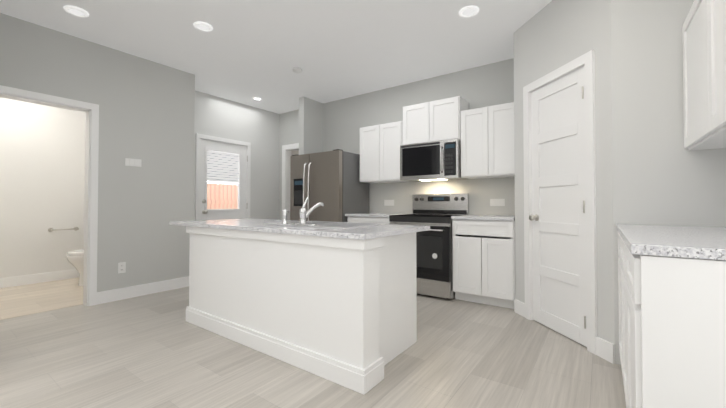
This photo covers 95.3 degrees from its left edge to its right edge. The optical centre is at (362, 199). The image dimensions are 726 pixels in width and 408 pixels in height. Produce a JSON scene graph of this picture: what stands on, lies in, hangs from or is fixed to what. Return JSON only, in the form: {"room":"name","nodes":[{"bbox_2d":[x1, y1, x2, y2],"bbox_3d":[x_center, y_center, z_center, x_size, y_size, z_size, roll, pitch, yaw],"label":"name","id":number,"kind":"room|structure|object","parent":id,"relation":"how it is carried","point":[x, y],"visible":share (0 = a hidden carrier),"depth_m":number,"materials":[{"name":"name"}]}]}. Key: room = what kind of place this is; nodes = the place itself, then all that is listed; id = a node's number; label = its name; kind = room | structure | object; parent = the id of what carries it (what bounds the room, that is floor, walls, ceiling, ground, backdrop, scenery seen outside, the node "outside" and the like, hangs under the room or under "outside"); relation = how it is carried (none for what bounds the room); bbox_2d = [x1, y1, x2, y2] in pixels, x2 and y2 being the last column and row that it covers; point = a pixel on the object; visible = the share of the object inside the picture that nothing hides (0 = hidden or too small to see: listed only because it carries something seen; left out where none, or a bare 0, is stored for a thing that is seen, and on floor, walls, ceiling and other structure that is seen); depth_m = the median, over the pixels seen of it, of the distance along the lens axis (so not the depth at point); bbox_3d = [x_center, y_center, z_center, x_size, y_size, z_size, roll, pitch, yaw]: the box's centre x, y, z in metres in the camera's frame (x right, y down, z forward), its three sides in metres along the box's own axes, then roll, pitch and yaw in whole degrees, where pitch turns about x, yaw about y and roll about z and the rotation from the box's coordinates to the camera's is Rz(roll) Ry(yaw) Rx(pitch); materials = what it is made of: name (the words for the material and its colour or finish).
{"room":"kitchen","nodes":[
{"label":"kitchen","id":0,"kind":"room"},
{"bbox_2d":[0,277,82,319],"bbox_3d":[-3.908,1.102,3.545,1.670,0.003,2.580,-1,-1,36],"label":"bathroom tile floor","id":1,"kind":"structure","parent":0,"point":[22,300],"depth_m":3.71,"materials":[{"name":"beige tile"}]},
{"bbox_2d":[66,249,83,285],"bbox_3d":[-3.516,0.730,4.428,0.450,0.775,0.686,-1,-1,36],"label":"toilet","id":2,"kind":"object","parent":1,"relation":"on","point":[75,258],"visible":0.15,"depth_m":4.16,"materials":[{"name":"white ceramic"}]},
{"bbox_2d":[0,97,85,277],"bbox_3d":[-3.231,-0.273,3.079,0.004,2.740,2.820,-1,-1,36],"label":"wall","id":3,"kind":"structure","parent":0,"point":[42,169],"depth_m":3.20,"materials":[{"name":"paint"}]},
{"bbox_2d":[0,269,78,287],"bbox_3d":[-4.580,1.049,4.029,0.014,0.125,2.580,-1,-1,36],"label":"baseboard","id":4,"kind":"structure","parent":3,"relation":"attached to","point":[66,274],"depth_m":4.39,"materials":[{"name":"white wood"}]},
{"bbox_2d":[48,227,78,231],"bbox_3d":[-4.141,0.420,4.592,0.078,0.056,0.326,-1,-1,36],"label":"towel bar","id":5,"kind":"object","parent":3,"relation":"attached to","point":[52,229],"visible":1,"depth_m":4.55,"materials":[{"name":"silver metal"}]},
{"bbox_2d":[0,13,194,291],"bbox_3d":[-3.885,-0.289,2.065,0.120,2.740,5.610,-1,-1,36],"label":"wall","id":6,"kind":"structure","parent":0,"point":[146,111],"depth_m":3.71,"materials":[{"name":"paint"}]},
{"bbox_2d":[0,85,98,305],"bbox_3d":[-3.111,0.050,3.135,0.156,2.095,0.930,-1,-1,36],"label":"door frame","id":7,"kind":"structure","parent":6,"relation":"attached to","point":[91,110],"depth_m":3.43,"materials":[{"name":"white wood"}]},
{"bbox_2d":[118,262,125,272],"bbox_3d":[-2.655,0.755,3.647,0.008,0.117,0.072,-1,-1,36],"label":"outlet","id":8,"kind":"object","parent":6,"relation":"attached to","point":[121,267],"visible":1,"depth_m":3.65,"materials":[{"name":"white plastic"}]},
{"bbox_2d":[125,158,140,166],"bbox_3d":[-2.597,-0.413,3.746,0.008,0.085,0.160,-1,-1,36],"label":"light switch","id":9,"kind":"object","parent":6,"relation":"attached to","point":[132,162],"visible":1,"depth_m":3.74,"materials":[{"name":"white plastic"}]},
{"bbox_2d":[97,276,188,304],"bbox_3d":[-2.492,1.047,3.882,0.034,0.125,1.029,-1,-1,36],"label":"baseboard","id":10,"kind":"structure","parent":6,"relation":"attached to","point":[131,292],"depth_m":3.78,"materials":[{"name":"white wood"}]},
{"bbox_2d":[194,91,278,220],"bbox_3d":[-2.206,-0.238,5.408,0.120,2.740,2.020,-1,-1,36],"label":"wall","id":11,"kind":"structure","parent":0,"point":[255,127],"depth_m":5.75,"materials":[{"name":"paint"}]},
{"bbox_2d":[195,133,250,219],"bbox_3d":[-2.254,0.080,5.321,0.138,2.102,0.934,-1,-1,36],"label":"door frame","id":12,"kind":"structure","parent":11,"relation":"attached to","point":[199,137],"depth_m":5.16,"materials":[{"name":"white wood"}]},
{"bbox_2d":[200,139,247,219],"bbox_3d":[-2.213,0.107,5.293,0.111,2.026,0.804,-1,-1,36],"label":"exterior door","id":13,"kind":"structure","parent":11,"relation":"in","point":[221,213],"depth_m":5.29,"materials":[{"name":"white wood"}]},
{"bbox_2d":[207,150,238,184],"bbox_3d":[-2.242,-0.492,5.309,0.005,0.506,0.552,-1,-1,36],"label":"door blinds","id":14,"kind":"object","parent":13,"relation":"attached to","point":[225,169],"visible":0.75,"depth_m":5.30,"materials":[{"name":"white plastic"}]},
{"bbox_2d":[0,0,551,113],"bbox_3d":[-1.611,-1.679,2.729,8.200,0.060,9.310,-1,-1,36],"label":"ceiling","id":15,"kind":"structure","parent":0,"point":[245,52],"depth_m":3.36,"materials":[{"name":"paint"}]},
{"bbox_2d":[63,5,88,16],"bbox_3d":[-2.510,-1.640,2.901,0.170,0.012,0.170,-1,-1,36],"label":"recessed light","id":16,"kind":"object","parent":15,"relation":"in","point":[76,11],"visible":1,"depth_m":2.89,"materials":[{"name":"white"}]},
{"bbox_2d":[193,21,212,31],"bbox_3d":[-1.518,-1.636,3.149,0.170,0.012,0.170,-1,-1,36],"label":"recessed light","id":17,"kind":"object","parent":15,"relation":"in","point":[203,26],"visible":1,"depth_m":3.13,"materials":[{"name":"white"}]},
{"bbox_2d":[293,67,301,72],"bbox_3d":[-0.822,-1.611,4.150,0.120,0.032,0.120,-1,-1,36],"label":"smoke detector","id":18,"kind":"object","parent":15,"relation":"attached to","point":[297,70],"visible":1,"depth_m":4.11,"materials":[{"name":"white plastic"}]},
{"bbox_2d":[459,6,478,17],"bbox_3d":[0.929,-1.640,2.903,0.170,0.012,0.170,-1,-1,36],"label":"recessed light","id":19,"kind":"object","parent":15,"relation":"in","point":[468,11],"visible":1,"depth_m":2.89,"materials":[{"name":"white"}]},
{"bbox_2d":[291,150,298,155],"bbox_3d":[-1.117,-0.215,6.922,0.120,2.740,1.470,-1,-1,36],"label":"wall","id":20,"kind":"structure","parent":0,"point":[295,152],"depth_m":6.51,"materials":[{"name":"paint"}]},
{"bbox_2d":[299,97,322,154],"bbox_3d":[-0.842,-0.238,5.394,0.110,2.740,0.450,-1,-1,36],"label":"wall","id":21,"kind":"structure","parent":0,"point":[310,126],"depth_m":5.31,"materials":[{"name":"grey paint"}]},
{"bbox_2d":[0,286,625,407],"bbox_3d":[-1.611,1.121,2.687,8.200,0.060,9.310,-1,-1,36],"label":"floor","id":22,"kind":"structure","parent":0,"point":[155,350],"depth_m":2.13,"materials":[{"name":"tile"}]},
{"bbox_2d":[186,222,426,394],"bbox_3d":[-0.557,0.665,2.730,1.969,0.852,0.810,-1,-1,36],"label":"kitchen island","id":23,"kind":"object","parent":22,"relation":"on","point":[337,306],"depth_m":2.21,"materials":[{"name":"white wood"}]},
{"bbox_2d":[169,218,428,241],"bbox_3d":[-0.662,0.224,2.818,2.265,0.032,0.860,-1,-1,36],"label":"island countertop","id":24,"kind":"structure","parent":23,"relation":"on","point":[359,234],"depth_m":2.28,"materials":[{"name":"grey stone"}]},
{"bbox_2d":[282,197,324,225],"bbox_3d":[-0.429,0.091,2.580,0.349,0.209,0.258,-1,-1,36],"label":"faucet","id":25,"kind":"object","parent":24,"relation":"on","point":[304,213],"visible":1,"depth_m":2.49,"materials":[{"name":"silver metal"}]},
{"bbox_2d":[264,221,385,228],"bbox_3d":[-0.308,0.293,2.661,0.820,0.192,0.550,-1,-1,36],"label":"sink","id":26,"kind":"object","parent":24,"relation":"in","point":[329,224],"visible":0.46,"depth_m":2.71,"materials":[{"name":"silver metal"}]},
{"bbox_2d":[290,149,368,221],"bbox_3d":[-0.517,0.233,4.910,0.945,1.783,0.785,-1,-1,36],"label":"fridge","id":27,"kind":"object","parent":22,"relation":"on","point":[330,180],"visible":0.42,"depth_m":4.61,"materials":[{"name":"grey metal"}]},
{"bbox_2d":[345,213,410,223],"bbox_3d":[0.228,0.658,4.493,0.705,0.920,0.635,-1,-1,36],"label":"base cabinet","id":28,"kind":"object","parent":22,"relation":"on","point":[381,218],"visible":0.19,"depth_m":4.26,"materials":[{"name":"white wood"}]},
{"bbox_2d":[389,193,468,298],"bbox_3d":[0.800,0.521,4.027,0.760,1.180,0.726,-1,-1,36],"label":"range","id":29,"kind":"object","parent":22,"relation":"on","point":[434,262],"visible":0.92,"depth_m":3.72,"materials":[{"name":"silver metal"}]},
{"bbox_2d":[451,215,514,308],"bbox_3d":[1.395,0.645,3.654,0.630,0.920,0.635,-1,-1,36],"label":"base cabinet","id":30,"kind":"object","parent":22,"relation":"on","point":[483,253],"visible":0.85,"depth_m":3.41,"materials":[{"name":"white wood"}]},
{"bbox_2d":[618,232,619,351],"bbox_3d":[1.794,0.634,1.768,0.664,0.885,0.512,-1,-1,36],"label":"base cabinet","id":31,"kind":"object","parent":22,"relation":"on","point":[618,232],"depth_m":2.12,"materials":[{"name":"white wood"}]},
{"bbox_2d":[620,236,623,384],"bbox_3d":[1.549,0.629,1.428,0.664,0.885,0.575,-1,-1,36],"label":"base cabinet","id":32,"kind":"object","parent":22,"relation":"on","point":[621,237],"depth_m":1.77,"materials":[{"name":"white wood"}]},
{"bbox_2d":[624,244,725,407],"bbox_3d":[1.302,0.624,1.085,0.664,0.885,0.525,-1,-1,36],"label":"base cabinet","id":33,"kind":"object","parent":22,"relation":"on","point":[672,308],"depth_m":1.02,"materials":[{"name":"white wood"}]},
{"bbox_2d":[616,224,725,255],"bbox_3d":[1.540,0.168,1.430,0.672,0.032,1.368,-1,-1,36],"label":"countertop","id":34,"kind":"structure","parent":33,"relation":"on","point":[694,240],"depth_m":1.25,"materials":[{"name":"grey stone"}]},
{"bbox_2d":[279,58,514,219],"bbox_3d":[0.757,-0.250,4.595,5.880,2.740,0.120,-1,-1,36],"label":"wall","id":35,"kind":"structure","parent":0,"point":[345,120],"depth_m":4.59,"materials":[{"name":"grey paint"}]},
{"bbox_2d":[282,143,298,219],"bbox_3d":[-1.091,0.072,5.909,0.910,2.135,0.138,-1,-1,36],"label":"door frame","id":36,"kind":"structure","parent":35,"relation":"attached to","point":[286,154],"depth_m":6.10,"materials":[{"name":"white wood"}]},
{"bbox_2d":[360,121,408,182],"bbox_3d":[0.321,-0.627,4.625,0.685,0.775,0.344,-1,-1,36],"label":"upper cabinet","id":37,"kind":"object","parent":35,"relation":"attached to","point":[380,144],"visible":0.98,"depth_m":4.47,"materials":[{"name":"white wood"}]},
{"bbox_2d":[384,200,393,205],"bbox_3d":[0.378,0.053,4.783,0.165,0.085,0.008,-1,-1,36],"label":"outlet","id":38,"kind":"object","parent":35,"relation":"attached to","point":[388,202],"visible":1,"depth_m":4.78,"materials":[{"name":"white plastic"}]},
{"bbox_2d":[403,96,468,144],"bbox_3d":[0.912,-0.946,4.205,0.756,0.510,0.344,-1,-1,36],"label":"upper cabinet","id":39,"kind":"object","parent":35,"relation":"attached to","point":[435,120],"visible":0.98,"depth_m":4.04,"materials":[{"name":"white wood"}]},
{"bbox_2d":[400,139,468,181],"bbox_3d":[0.880,-0.462,4.153,0.754,0.450,0.454,-1,-1,36],"label":"microwave","id":40,"kind":"object","parent":39,"relation":"attached to","point":[431,161],"visible":0.96,"depth_m":3.99,"materials":[{"name":"silver metal"}]},
{"bbox_2d":[461,102,514,178],"bbox_3d":[1.480,-0.640,3.791,0.630,0.775,0.344,-1,-1,36],"label":"upper cabinet","id":41,"kind":"object","parent":35,"relation":"attached to","point":[487,141],"visible":0.94,"depth_m":3.66,"materials":[{"name":"white wood"}]},
{"bbox_2d":[490,199,504,205],"bbox_3d":[1.587,0.039,3.913,0.165,0.085,0.008,-1,-1,36],"label":"outlet","id":42,"kind":"object","parent":35,"relation":"attached to","point":[497,202],"visible":1,"depth_m":3.91,"materials":[{"name":"white plastic"}]},
{"bbox_2d":[514,0,614,344],"bbox_3d":[1.631,-0.279,2.732,0.120,2.740,1.061,0,-1,-9],"label":"wall","id":43,"kind":"structure","parent":0,"point":[552,35],"depth_m":2.44,"materials":[{"name":"paint"}]},
{"bbox_2d":[529,66,586,346],"bbox_3d":[1.569,0.053,2.698,0.101,2.059,0.621,0,-1,-9],"label":"pantry door","id":44,"kind":"structure","parent":43,"relation":"in","point":[557,217],"depth_m":2.68,"materials":[{"name":"white wood"}]},
{"bbox_2d":[523,50,597,354],"bbox_3d":[1.624,0.021,2.709,0.138,2.140,0.765,0,-1,-9],"label":"door frame","id":45,"kind":"structure","parent":43,"relation":"attached to","point":[586,60],"depth_m":2.38,"materials":[{"name":"white wood"}]},
{"bbox_2d":[514,299,614,363],"bbox_3d":[1.564,1.028,2.701,0.014,0.125,1.061,0,-1,-9],"label":"baseboard","id":46,"kind":"structure","parent":43,"relation":"attached to","point":[605,349],"depth_m":2.26,"materials":[{"name":"white wood"}]},
{"bbox_2d":[611,0,725,364],"bbox_3d":[1.972,-0.289,2.046,0.690,2.740,0.120,-1,-1,36],"label":"wall","id":47,"kind":"structure","parent":0,"point":[662,175],"depth_m":2.08,"materials":[{"name":"paint"}]},
{"bbox_3d":[0.902,-0.322,-0.134,0.120,2.740,7.630,-1,-1,36],"label":"wall","id":48,"kind":"structure","parent":0,"visible":0},
{"bbox_2d":[682,0,725,150],"bbox_3d":[1.735,-0.681,1.432,0.344,0.765,1.157,-1,-1,36],"label":"upper cabinet","id":49,"kind":"object","parent":48,"relation":"attached to","point":[704,62],"visible":1,"depth_m":1.63,"materials":[{"name":"white wood"}]},
{"label":"outside","id":50,"kind":"structure","parent":0,"visible":0},
{"bbox_2d":[207,159,237,184],"bbox_3d":[-3.287,-0.209,7.270,0.050,2.720,3.660,-1,-1,36],"label":"sky","id":51,"kind":"structure","parent":50,"point":[221,182],"depth_m":7.40,"materials":[{"name":"white"}]},
{"bbox_3d":[-2.528,1.147,6.703,1.920,0.010,3.660,-1,-1,36],"label":"ground","id":52,"kind":"structure","parent":50,"visible":0},
{"bbox_2d":[207,183,237,208],"bbox_3d":[-2.950,0.417,7.018,0.080,1.460,3.660,-1,-1,36],"label":"fence","id":53,"kind":"object","parent":52,"relation":"on","point":[212,197],"depth_m":6.97,"materials":[{"name":"brown wood"}]}
]}

